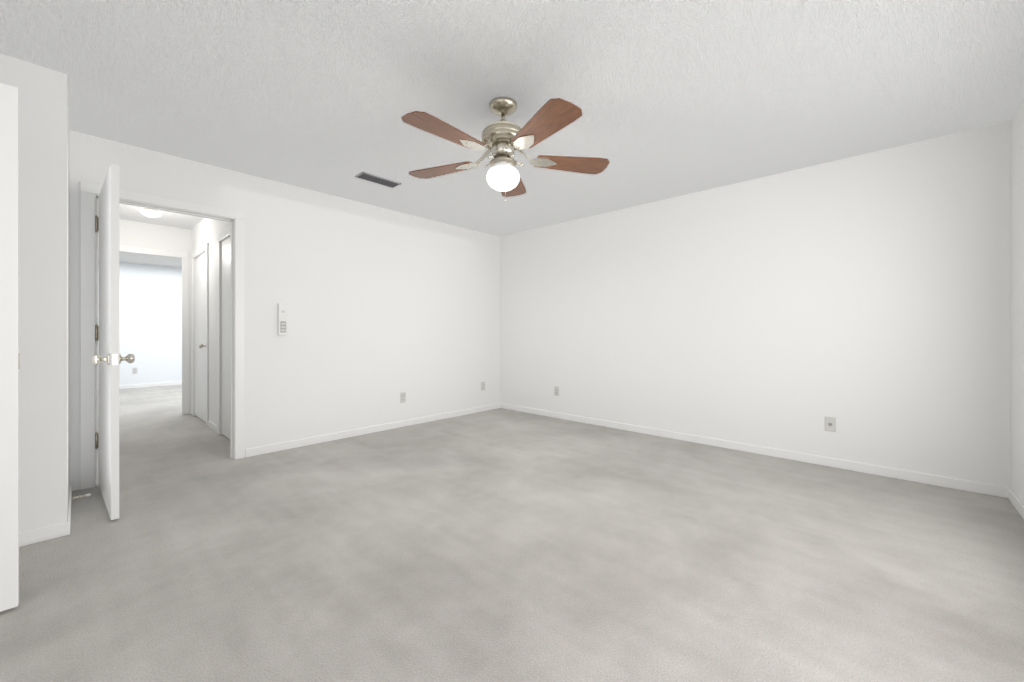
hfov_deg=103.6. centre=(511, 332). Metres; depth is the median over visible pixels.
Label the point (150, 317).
wall
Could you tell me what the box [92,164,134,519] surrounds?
bedroom door
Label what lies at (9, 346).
door
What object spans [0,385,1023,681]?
floor
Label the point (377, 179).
ceiling vent
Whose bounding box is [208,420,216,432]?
baseboard
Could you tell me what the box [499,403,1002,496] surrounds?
baseboard
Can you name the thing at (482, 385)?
outlet
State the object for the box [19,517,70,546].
baseboard
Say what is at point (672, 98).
ceiling
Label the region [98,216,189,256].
wall
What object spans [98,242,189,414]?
door frame
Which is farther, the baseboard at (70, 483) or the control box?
the control box
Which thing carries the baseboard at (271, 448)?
attached to the wall at (872, 303)
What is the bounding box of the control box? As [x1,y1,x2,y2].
[277,303,286,335]
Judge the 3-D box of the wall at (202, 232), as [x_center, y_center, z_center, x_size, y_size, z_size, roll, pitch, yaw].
[-3.257,-0.150,4.501,2.580,2.440,0.120,0,0,43]
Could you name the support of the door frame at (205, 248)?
attached to the wall at (202, 232)
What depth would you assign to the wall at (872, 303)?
3.48 m
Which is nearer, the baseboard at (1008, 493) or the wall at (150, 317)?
the baseboard at (1008, 493)
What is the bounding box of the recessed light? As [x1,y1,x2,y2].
[140,208,161,217]
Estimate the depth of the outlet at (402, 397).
4.59 m
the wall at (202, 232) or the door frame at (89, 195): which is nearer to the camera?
the door frame at (89, 195)
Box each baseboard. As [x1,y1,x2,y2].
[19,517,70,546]
[67,481,71,516]
[98,381,181,390]
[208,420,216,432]
[245,403,498,457]
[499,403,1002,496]
[1003,486,1023,518]
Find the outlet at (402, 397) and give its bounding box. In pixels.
[400,392,405,402]
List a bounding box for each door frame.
[80,181,244,489]
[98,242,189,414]
[190,243,208,425]
[217,227,229,434]
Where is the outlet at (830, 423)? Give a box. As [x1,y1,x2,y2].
[825,416,835,431]
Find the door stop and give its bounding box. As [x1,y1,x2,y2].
[71,493,90,499]
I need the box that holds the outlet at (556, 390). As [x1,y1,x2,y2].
[554,386,558,395]
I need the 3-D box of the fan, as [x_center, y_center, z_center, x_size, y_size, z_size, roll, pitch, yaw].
[-0.085,-1.083,2.383,1.288,0.574,1.234,0,0,43]
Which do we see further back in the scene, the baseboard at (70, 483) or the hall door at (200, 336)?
the hall door at (200, 336)
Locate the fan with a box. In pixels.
[401,97,609,202]
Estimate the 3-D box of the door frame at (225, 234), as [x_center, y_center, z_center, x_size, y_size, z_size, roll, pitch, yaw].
[-2.735,0.016,4.005,0.934,2.107,0.136,0,0,43]
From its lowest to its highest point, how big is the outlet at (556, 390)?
0.115 m
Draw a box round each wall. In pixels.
[0,53,1023,532]
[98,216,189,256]
[98,259,181,386]
[190,218,229,424]
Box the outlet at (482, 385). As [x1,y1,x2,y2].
[481,382,484,390]
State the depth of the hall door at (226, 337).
4.09 m
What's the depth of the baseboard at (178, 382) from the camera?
7.98 m
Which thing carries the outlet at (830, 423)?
attached to the wall at (872, 303)
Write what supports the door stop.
attached to the baseboard at (70, 483)
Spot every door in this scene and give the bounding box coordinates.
[0,83,18,611]
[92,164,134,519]
[195,252,205,421]
[222,237,229,438]
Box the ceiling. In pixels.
[0,0,1023,266]
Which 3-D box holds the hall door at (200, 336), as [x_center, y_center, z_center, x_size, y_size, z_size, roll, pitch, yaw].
[-3.835,0.051,4.937,0.774,2.014,0.106,0,0,43]
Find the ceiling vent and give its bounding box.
[355,172,400,187]
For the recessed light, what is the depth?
4.44 m

